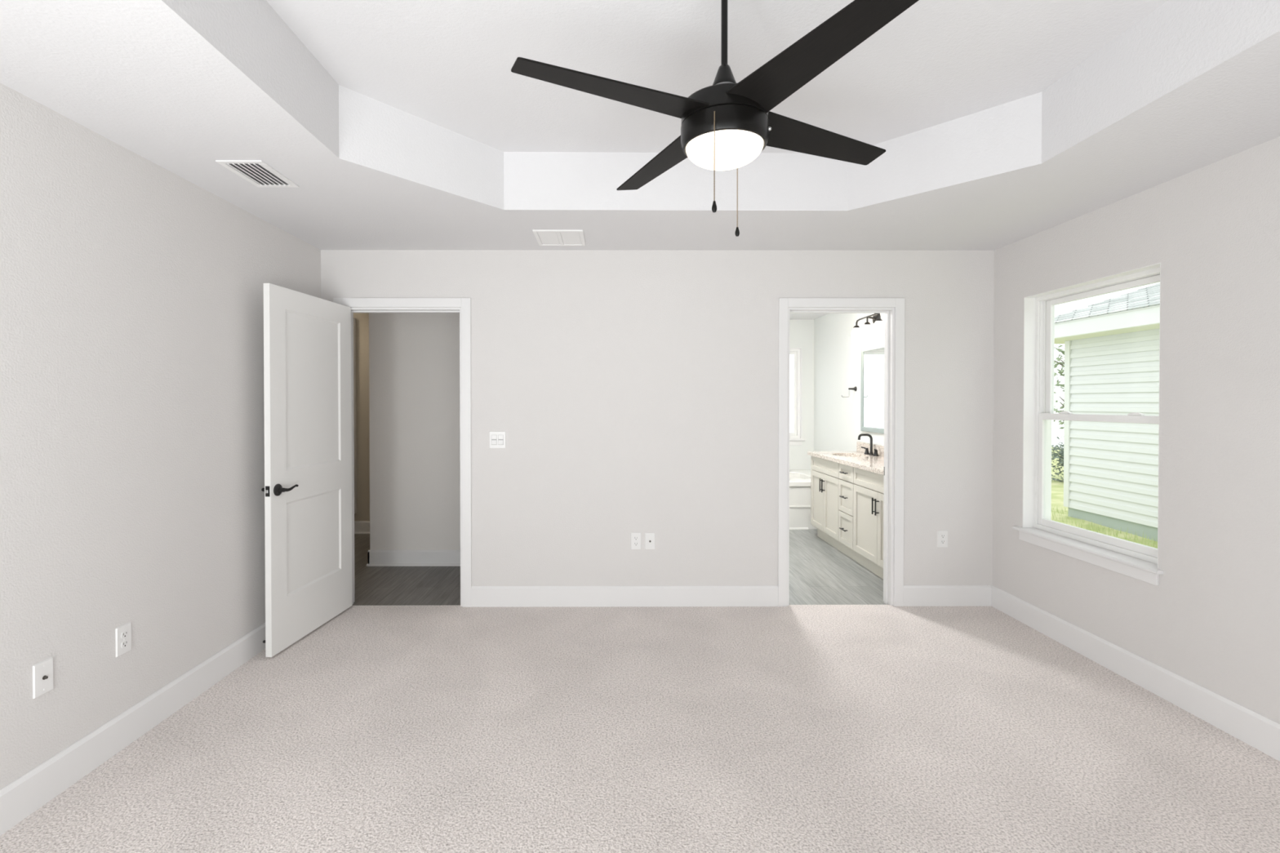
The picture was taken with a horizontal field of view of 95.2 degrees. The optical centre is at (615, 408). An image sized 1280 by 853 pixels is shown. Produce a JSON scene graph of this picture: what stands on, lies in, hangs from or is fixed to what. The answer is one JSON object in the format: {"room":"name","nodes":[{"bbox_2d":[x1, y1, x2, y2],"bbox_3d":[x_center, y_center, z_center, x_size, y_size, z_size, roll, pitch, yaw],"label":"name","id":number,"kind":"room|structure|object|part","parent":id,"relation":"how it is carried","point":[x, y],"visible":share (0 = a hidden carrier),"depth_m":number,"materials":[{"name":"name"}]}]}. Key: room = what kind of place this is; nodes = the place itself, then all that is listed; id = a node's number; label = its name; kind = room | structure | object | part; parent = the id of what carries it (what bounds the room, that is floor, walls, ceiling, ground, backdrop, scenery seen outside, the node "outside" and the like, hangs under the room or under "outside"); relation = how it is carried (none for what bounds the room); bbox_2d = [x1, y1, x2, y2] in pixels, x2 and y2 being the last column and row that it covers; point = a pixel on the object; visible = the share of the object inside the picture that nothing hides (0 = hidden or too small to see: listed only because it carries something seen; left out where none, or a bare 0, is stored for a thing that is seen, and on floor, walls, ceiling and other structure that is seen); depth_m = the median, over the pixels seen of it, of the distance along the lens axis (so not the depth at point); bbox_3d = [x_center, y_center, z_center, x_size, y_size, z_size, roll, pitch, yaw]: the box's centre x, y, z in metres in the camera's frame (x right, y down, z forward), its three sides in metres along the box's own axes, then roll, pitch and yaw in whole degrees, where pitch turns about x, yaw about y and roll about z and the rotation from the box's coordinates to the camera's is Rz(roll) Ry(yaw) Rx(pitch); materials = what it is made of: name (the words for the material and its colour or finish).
{"room":"empty bedroom","nodes":[
{"label":"empty bedroom","id":0,"kind":"room"},
{"bbox_2d":[0,82,320,790],"bbox_3d":[-2.060,0.087,1.732,0.120,2.610,4.520,0,1,0],"label":"wall","id":1,"kind":"structure","parent":0,"point":[132,404],"depth_m":2.35,"materials":[{"name":"white paint"}]},
{"bbox_2d":[32,657,53,698],"bbox_3d":[-1.993,0.941,2.040,0.016,0.115,0.070,0,1,0],"label":"cable plate","id":2,"kind":"object","parent":1,"relation":"attached to","point":[42,672],"visible":1,"depth_m":2.04,"materials":[{"name":"white plastic"}]},
{"bbox_2d":[115,622,131,657],"bbox_3d":[-1.998,0.940,2.375,0.008,0.117,0.072,0,1,0],"label":"wall outlet","id":3,"kind":"object","parent":1,"relation":"attached to","point":[123,633],"visible":1,"depth_m":2.37,"materials":[{"name":"white plastic"}]},
{"bbox_2d":[120,640,128,648],"bbox_3d":[-1.996,0.960,2.375,0.002,0.025,0.033,0,1,0],"label":"receptacle","id":4,"kind":"object","parent":3,"relation":"attached to","point":[124,643],"depth_m":2.37,"materials":[{"name":"white plastic"}]},
{"bbox_2d":[120,630,128,638],"bbox_3d":[-1.996,0.921,2.375,0.002,0.025,0.033,0,1,0],"label":"receptacle","id":5,"kind":"object","parent":3,"relation":"attached to","point":[124,633],"depth_m":2.37,"materials":[{"name":"white plastic"}]},
{"bbox_2d":[0,622,265,835],"bbox_3d":[-1.993,1.312,1.805,0.014,0.139,4.400,0,1,0],"label":"baseboard","id":6,"kind":"structure","parent":1,"relation":"attached to","point":[20,798],"depth_m":2.32,"materials":[{"name":"white paint"}]},
{"bbox_2d":[353,312,369,520],"bbox_3d":[-1.718,0.142,6.335,4.250,2.490,0.120,0,1,0],"label":"wall","id":7,"kind":"structure","parent":0,"point":[362,419],"depth_m":6.27,"materials":[{"name":"beige paint"}]},
{"bbox_2d":[353,318,356,514],"bbox_3d":[-2.891,0.083,6.229,0.223,2.090,0.079,0,1,0],"label":"door frame","id":8,"kind":"structure","parent":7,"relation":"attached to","point":[354,319],"depth_m":6.23,"materials":[{"name":"white paint"}]},
{"bbox_2d":[354,520,369,533],"bbox_3d":[-2.942,1.279,6.267,1.560,0.133,0.028,0,1,0],"label":"baseboard","id":9,"kind":"structure","parent":7,"relation":"attached to","point":[360,526],"depth_m":6.27,"materials":[{"name":"white paint"}]},
{"bbox_2d":[368,312,460,550],"bbox_3d":[-0.856,0.148,5.658,2.532,2.490,1.239,0,1,0],"label":"wall","id":10,"kind":"structure","parent":0,"point":[415,444],"depth_m":5.04,"materials":[{"name":"white paint"}]},
{"bbox_2d":[367,550,460,566],"bbox_3d":[-0.861,1.291,5.036,2.546,0.133,0.028,0,1,0],"label":"baseboard","id":11,"kind":"structure","parent":10,"relation":"attached to","point":[376,557],"depth_m":5.03,"materials":[{"name":"white paint"}]},
{"bbox_2d":[0,528,1279,852],"bbox_3d":[-0.557,1.389,3.601,6.310,0.050,7.980,0,1,0],"label":"floor","id":12,"kind":"structure","parent":0,"point":[791,728],"depth_m":2.39,"materials":[{"name":"carpet"}]},
{"bbox_2d":[789,469,817,529],"bbox_3d":[1.564,1.071,7.024,2.038,0.533,1.139,0,1,0],"label":"bathtub","id":13,"kind":"object","parent":12,"relation":"on","point":[799,479],"visible":0.09,"depth_m":6.47,"materials":[{"name":"white ceramic"}]},
{"bbox_2d":[789,476,804,479],"bbox_3d":[1.525,1.034,7.015,1.570,0.350,0.850,0,1,0],"label":"basin","id":14,"kind":"object","parent":13,"relation":"in","point":[790,477],"depth_m":7.28,"materials":[{"name":"white ceramic"}]},
{"bbox_3d":[1.342,1.333,6.464,1.590,0.020,0.016,0,1,0],"label":"moulding","id":15,"kind":"part","parent":13,"relation":"part of","materials":[{"name":"white plastic"}]},
{"bbox_2d":[810,455,884,579],"bbox_3d":[2.313,0.930,5.174,0.551,0.850,2.015,0,1,0],"label":"vanity cabinet","id":16,"kind":"object","parent":12,"relation":"on","point":[846,502],"visible":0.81,"depth_m":5.18,"materials":[{"name":"white paint"}]},
{"bbox_3d":[2.078,0.939,5.988,0.018,0.576,0.376,0,1,0],"label":"door","id":17,"kind":"part","parent":16,"relation":"part of","materials":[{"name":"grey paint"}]},
{"bbox_3d":[2.053,0.766,5.771,0.034,0.130,0.012,0,1,0],"label":"handle","id":18,"kind":"part","parent":16,"relation":"part of","materials":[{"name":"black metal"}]},
{"bbox_3d":[2.078,0.575,5.795,0.018,0.143,0.755,0,1,0],"label":"drawer","id":19,"kind":"part","parent":16,"relation":"part of","materials":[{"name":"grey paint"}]},
{"bbox_3d":[2.079,0.943,5.609,0.018,0.576,0.376,0,1,0],"label":"door","id":20,"kind":"part","parent":16,"relation":"part of","materials":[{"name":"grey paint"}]},
{"bbox_2d":[807,451,884,475],"bbox_3d":[2.316,0.485,5.182,0.545,0.037,2.050,0,1,0],"label":"countertop","id":21,"kind":"structure","parent":16,"relation":"on","point":[858,460],"depth_m":5.35,"materials":[{"name":"stone"}]},
{"bbox_2d":[857,433,879,456],"bbox_3d":[2.471,0.356,5.757,0.160,0.211,0.306,0,1,0],"label":"faucet","id":22,"kind":"object","parent":21,"relation":"on","point":[866,452],"visible":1,"depth_m":5.75,"materials":[{"name":"black metal"}]},
{"bbox_3d":[2.520,0.424,5.873,0.052,0.072,0.085,0,1,-16],"label":"handle","id":23,"kind":"part","parent":22,"relation":"part of","materials":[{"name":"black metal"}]},
{"bbox_3d":[2.520,0.426,5.642,0.052,0.072,0.085,0,1,16],"label":"handle","id":24,"kind":"part","parent":22,"relation":"part of","materials":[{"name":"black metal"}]},
{"bbox_3d":[2.080,1.091,5.254,0.018,0.286,0.321,0,1,0],"label":"drawer","id":25,"kind":"part","parent":16,"relation":"part of","materials":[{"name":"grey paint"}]},
{"bbox_3d":[2.080,0.800,5.251,0.018,0.283,0.321,0,1,0],"label":"drawer","id":26,"kind":"part","parent":16,"relation":"part of","materials":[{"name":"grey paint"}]},
{"bbox_3d":[2.080,0.580,5.249,0.018,0.143,0.321,0,1,0],"label":"drawer","id":27,"kind":"part","parent":16,"relation":"part of","materials":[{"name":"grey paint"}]},
{"bbox_3d":[2.082,0.950,4.853,0.018,0.576,0.462,0,1,0],"label":"door","id":28,"kind":"part","parent":16,"relation":"part of","materials":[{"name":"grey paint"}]},
{"bbox_3d":[2.083,0.586,4.624,0.018,0.143,0.913,0,1,0],"label":"drawer","id":29,"kind":"part","parent":16,"relation":"part of","materials":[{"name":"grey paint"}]},
{"bbox_3d":[2.057,0.777,4.645,0.034,0.130,0.012,0,1,0],"label":"handle","id":30,"kind":"part","parent":16,"relation":"part of","materials":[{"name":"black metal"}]},
{"bbox_3d":[2.057,0.778,4.593,0.034,0.130,0.012,0,1,0],"label":"handle","id":31,"kind":"part","parent":16,"relation":"part of","materials":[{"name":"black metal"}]},
{"bbox_3d":[2.083,0.955,4.395,0.018,0.576,0.448,0,1,0],"label":"door","id":32,"kind":"part","parent":16,"relation":"part of","materials":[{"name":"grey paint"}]},
{"bbox_2d":[0,0,1279,250],"bbox_3d":[0.301,-1.215,1.788,4.604,0.312,4.400,0,1,0],"label":"ceiling","id":33,"kind":"structure","parent":0,"point":[397,124],"depth_m":2.40,"materials":[{"name":"white paint"}]},
{"bbox_2d":[215,160,298,187],"bbox_3d":[-1.618,-1.062,2.656,0.197,0.010,0.302,0,1,0],"label":"ceiling vent","id":34,"kind":"object","parent":33,"relation":"in","point":[257,172],"visible":1,"depth_m":2.64,"materials":[{"name":"white plastic"}]},
{"bbox_2d":[532,229,585,245],"bbox_3d":[-0.347,-1.073,3.682,0.304,0.009,0.336,0,1,0],"label":"ceiling vent","id":35,"kind":"object","parent":33,"relation":"in","point":[544,237],"visible":1,"depth_m":3.65,"materials":[{"name":"white plastic"}]},
{"bbox_3d":[-0.417,-1.074,3.682,0.119,0.005,0.292,0,1,0],"label":"panel","id":36,"kind":"part","parent":35,"relation":"part of","materials":[{"name":"white plastic"}]},
{"bbox_3d":[-0.277,-1.074,3.683,0.119,0.005,0.292,0,1,0],"label":"panel","id":37,"kind":"part","parent":35,"relation":"part of","materials":[{"name":"white plastic"}]},
{"bbox_2d":[511,0,919,236],"bbox_3d":[0.334,-0.965,1.787,0.994,0.812,0.994,0,1,19],"label":"ceiling fan","id":38,"kind":"object","parent":33,"relation":"hanging from","point":[726,124],"visible":1,"depth_m":1.66,"materials":[{"name":"black metal"}]},
{"bbox_3d":[-0.003,-0.885,1.625,0.578,0.030,0.152,0,1,-26],"label":"blade","id":39,"kind":"part","parent":38,"relation":"part of","materials":[{"name":"black wood"}]},
{"bbox_3d":[0.171,-0.890,2.125,0.152,0.030,0.578,0,1,-26],"label":"blade","id":40,"kind":"part","parent":38,"relation":"part of","materials":[{"name":"black wood"}]},
{"bbox_3d":[0.283,-0.720,1.666,0.004,0.261,0.012,0,1,18],"label":"pull chain","id":41,"kind":"part","parent":38,"relation":"part of","materials":[{"name":"gold metal"}]},
{"bbox_3d":[0.398,-0.722,1.906,0.004,0.261,0.012,0,1,24],"label":"pull chain","id":42,"kind":"part","parent":38,"relation":"part of","materials":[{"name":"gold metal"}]},
{"bbox_3d":[0.497,-0.884,1.451,0.152,0.030,0.578,0,1,-26],"label":"blade","id":43,"kind":"part","parent":38,"relation":"part of","materials":[{"name":"black wood"}]},
{"bbox_3d":[0.670,-0.889,1.951,0.578,0.030,0.152,0,1,-26],"label":"blade","id":44,"kind":"part","parent":38,"relation":"part of","materials":[{"name":"black wood"}]},
{"bbox_2d":[320,249,994,595],"bbox_3d":[0.233,0.064,4.058,4.724,2.610,0.115,0,1,0],"label":"wall","id":45,"kind":"structure","parent":0,"point":[630,391],"depth_m":4.00,"materials":[{"name":"white paint"}]},
{"bbox_2d":[261,283,352,657],"bbox_3d":[-1.850,0.335,3.573,0.143,2.032,0.832,0,1,5],"label":"door","id":46,"kind":"structure","parent":45,"relation":"in","point":[308,488],"depth_m":3.47,"materials":[{"name":"white paint"}]},
{"bbox_3d":[-1.887,0.451,3.168,0.025,0.057,0.002,0,1,5],"label":"latch plate","id":47,"kind":"part","parent":46,"relation":"part of","materials":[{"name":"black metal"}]},
{"bbox_3d":[-1.834,0.450,3.259,0.054,0.066,0.145,0,1,5],"label":"handle","id":48,"kind":"part","parent":46,"relation":"part of","materials":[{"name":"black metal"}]},
{"bbox_2d":[333,297,471,607],"bbox_3d":[-1.452,0.308,4.054,0.932,2.119,0.149,0,1,0],"label":"trim","id":49,"kind":"structure","parent":45,"relation":"attached to","point":[461,305],"depth_m":3.98,"materials":[{"name":"white paint"}]},
{"bbox_2d":[489,431,506,448],"bbox_3d":[-0.806,0.216,3.994,0.112,0.116,0.009,0,1,0],"label":"light switch","id":50,"kind":"object","parent":45,"relation":"attached to","point":[497,438],"visible":1,"depth_m":3.99,"materials":[{"name":"white plastic"}]},
{"bbox_2d":[471,585,777,607],"bbox_3d":[0.062,1.290,4.005,2.117,0.139,0.014,0,1,0],"label":"baseboard","id":51,"kind":"structure","parent":45,"relation":"attached to","point":[756,595],"depth_m":4.00,"materials":[{"name":"white paint"}]},
{"bbox_2d":[631,532,640,549],"bbox_3d":[0.142,0.911,4.005,0.072,0.117,0.008,0,1,0],"label":"wall outlet","id":52,"kind":"object","parent":45,"relation":"attached to","point":[635,536],"visible":1,"depth_m":4.00,"materials":[{"name":"white plastic"}]},
{"bbox_2d":[644,533,655,549],"bbox_3d":[0.238,0.912,4.001,0.070,0.115,0.016,0,1,0],"label":"cable plate","id":53,"kind":"object","parent":45,"relation":"attached to","point":[650,538],"visible":1,"depth_m":4.00,"materials":[{"name":"white plastic"}]},
{"bbox_2d":[777,297,904,606],"bbox_3d":[1.546,0.307,4.065,0.859,2.119,0.149,0,1,0],"label":"trim","id":54,"kind":"structure","parent":45,"relation":"attached to","point":[893,308],"depth_m":4.00,"materials":[{"name":"white paint"}]},
{"bbox_2d":[937,530,947,547],"bbox_3d":[2.250,0.899,4.012,0.072,0.117,0.008,0,1,0],"label":"wall outlet","id":55,"kind":"object","parent":45,"relation":"attached to","point":[942,535],"visible":1,"depth_m":4.01,"materials":[{"name":"white plastic"}]},
{"bbox_2d":[903,585,991,606],"bbox_3d":[2.285,1.289,4.013,0.621,0.139,0.014,0,1,0],"label":"baseboard","id":56,"kind":"structure","parent":45,"relation":"attached to","point":[913,595],"depth_m":4.01,"materials":[{"name":"white paint"}]},
{"bbox_2d":[789,319,814,469],"bbox_3d":[1.552,0.110,7.646,2.060,2.525,0.120,0,1,0],"label":"wall","id":57,"kind":"structure","parent":0,"point":[801,331],"depth_m":7.59,"materials":[{"name":"white paint"}]},
{"bbox_2d":[789,347,804,445],"bbox_3d":[1.921,-0.151,7.617,1.077,1.265,0.135,0,1,0],"label":"window","id":58,"kind":"structure","parent":57,"relation":"in","point":[795,437],"depth_m":7.61,"materials":[{"name":"white plastic"}]},
{"bbox_3d":[1.921,-0.192,7.639,0.905,1.093,0.030,0,1,0],"label":"sash","id":59,"kind":"part","parent":58,"relation":"part of","materials":[{"name":"white plastic"}]},
{"bbox_3d":[1.921,0.411,7.573,1.077,0.020,0.035,0,1,0],"label":"sill","id":60,"kind":"part","parent":58,"relation":"part of","materials":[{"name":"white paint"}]},
{"bbox_2d":[789,313,827,319],"bbox_3d":[1.498,-1.160,5.901,2.180,0.050,3.585,0,1,0],"label":"ceiling","id":61,"kind":"structure","parent":0,"point":[793,316],"depth_m":7.29,"materials":[{"name":"white paint"}]},
{"bbox_2d":[813,136,1279,724],"bbox_3d":[2.680,0.087,3.600,0.165,2.650,8.220,0,1,0],"label":"wall","id":62,"kind":"structure","parent":0,"point":[1211,620],"depth_m":2.65,"materials":[{"name":"white paint"}]},
{"bbox_2d":[840,386,857,397],"bbox_3d":[2.508,-0.176,6.277,0.158,0.119,0.052,0,1,0],"label":"towel hook","id":63,"kind":"object","parent":62,"relation":"attached to","point":[855,388],"visible":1,"depth_m":6.27,"materials":[{"name":"black metal"}]},
{"bbox_2d":[851,313,884,341],"bbox_3d":[2.513,-0.825,5.765,0.150,0.254,0.610,0,1,0],"label":"vanity light","id":64,"kind":"object","parent":62,"relation":"attached to","point":[878,328],"visible":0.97,"depth_m":5.73,"materials":[{"name":"white glass"}]},
{"bbox_2d":[851,325,862,341],"bbox_3d":[2.487,-0.778,6.021,0.100,0.156,0.100,0,1,0],"label":"shade","id":65,"kind":"object","parent":64,"relation":"attached to","point":[856,332],"depth_m":5.99,"materials":[{"name":"white glass"}]},
{"bbox_2d":[862,321,872,337],"bbox_3d":[2.488,-0.776,5.766,0.100,0.156,0.100,0,1,0],"label":"shade","id":66,"kind":"object","parent":64,"relation":"attached to","point":[867,331],"depth_m":5.73,"materials":[{"name":"white glass"}]},
{"bbox_3d":[2.525,-0.880,5.765,0.090,0.064,0.527,0,1,0],"label":"arm","id":67,"kind":"part","parent":64,"relation":"part of","materials":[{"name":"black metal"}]},
{"bbox_3d":[2.575,-0.884,5.765,0.026,0.136,0.136,0,1,0],"label":"plate","id":68,"kind":"part","parent":64,"relation":"part of","materials":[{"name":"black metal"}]},
{"bbox_2d":[873,318,884,335],"bbox_3d":[2.489,-0.773,5.511,0.100,0.156,0.100,0,1,0],"label":"shade","id":69,"kind":"object","parent":64,"relation":"attached to","point":[878,328],"depth_m":5.48,"materials":[{"name":"white glass"}]},
{"bbox_2d":[856,441,884,456],"bbox_3d":[2.579,0.416,5.183,0.020,0.102,2.050,0,1,0],"label":"backsplash","id":70,"kind":"structure","parent":62,"relation":"attached to","point":[880,448],"depth_m":5.89,"materials":[{"name":"stone"}]},
{"bbox_2d":[860,342,884,433],"bbox_3d":[2.577,-0.193,5.772,0.023,0.868,0.660,0,1,0],"label":"wall mirror","id":71,"kind":"object","parent":62,"relation":"attached to","point":[872,381],"visible":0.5,"depth_m":5.83,"materials":[{"name":"grey mirror"}]},
{"bbox_2d":[1012,262,1163,585],"bbox_3d":[2.664,0.072,3.263,0.198,1.544,1.001,0,1,0],"label":"window","id":72,"kind":"structure","parent":62,"relation":"in","point":[1038,414],"depth_m":3.60,"materials":[{"name":"white plastic"}]},
{"bbox_3d":[2.618,0.775,3.270,0.105,0.018,1.001,0,1,0],"label":"sill","id":73,"kind":"part","parent":72,"relation":"part of","materials":[{"name":"white paint"}]},
{"bbox_3d":[2.690,0.386,3.258,0.028,0.701,0.874,0,1,0],"label":"sash","id":74,"kind":"part","parent":72,"relation":"part of","materials":[{"name":"white plastic"}]},
{"bbox_3d":[2.725,-0.300,3.251,0.026,0.742,0.854,0,1,0],"label":"sash","id":75,"kind":"part","parent":72,"relation":"part of","materials":[{"name":"white plastic"}]},
{"bbox_2d":[991,585,1279,761],"bbox_3d":[2.597,1.311,1.821,0.014,0.139,4.400,0,1,0],"label":"baseboard","id":76,"kind":"structure","parent":62,"relation":"attached to","point":[1262,733],"depth_m":2.80,"materials":[{"name":"white paint"}]},
{"label":"outside","id":77,"kind":"structure","parent":0,"visible":0},
{"bbox_2d":[1051,446,1157,548],"bbox_3d":[10.240,1.690,10.678,14.995,0.080,29.250,0,1,0],"label":"ground","id":78,"kind":"structure","parent":77,"point":[1057,487],"depth_m":9.05,"materials":[{"name":"green plant"}]},
{"bbox_2d":[1051,435,1063,481],"bbox_3d":[10.346,1.108,12.767,1.388,1.230,1.850,0,1,-9],"label":"shrub","id":79,"kind":"object","parent":78,"relation":"on","point":[1056,447],"visible":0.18,"depth_m":13.13,"materials":[{"name":"green plant"}]},
{"bbox_2d":[1053,343,1064,429],"bbox_3d":[10.643,-0.253,13.484,2.985,3.936,2.438,0,1,0],"label":"tree","id":80,"kind":"object","parent":78,"relation":"on","point":[1060,371],"visible":0.03,"depth_m":13.82,"materials":[{"name":"green plant"}]},
{"bbox_2d":[1054,282,1159,542],"bbox_3d":[10.562,-0.507,2.312,8.000,4.760,14.560,0,1,0],"label":"neighbor house","id":81,"kind":"structure","parent":78,"relation":"on","point":[1112,345],"depth_m":8.19,"materials":[{"name":"white plastic"}]},
{"bbox_3d":[7.093,0.244,9.057,0.190,2.577,0.100,0,1,0],"label":"corner trim","id":82,"kind":"part","parent":81,"relation":"part of","materials":[{"name":"white"}]}
]}

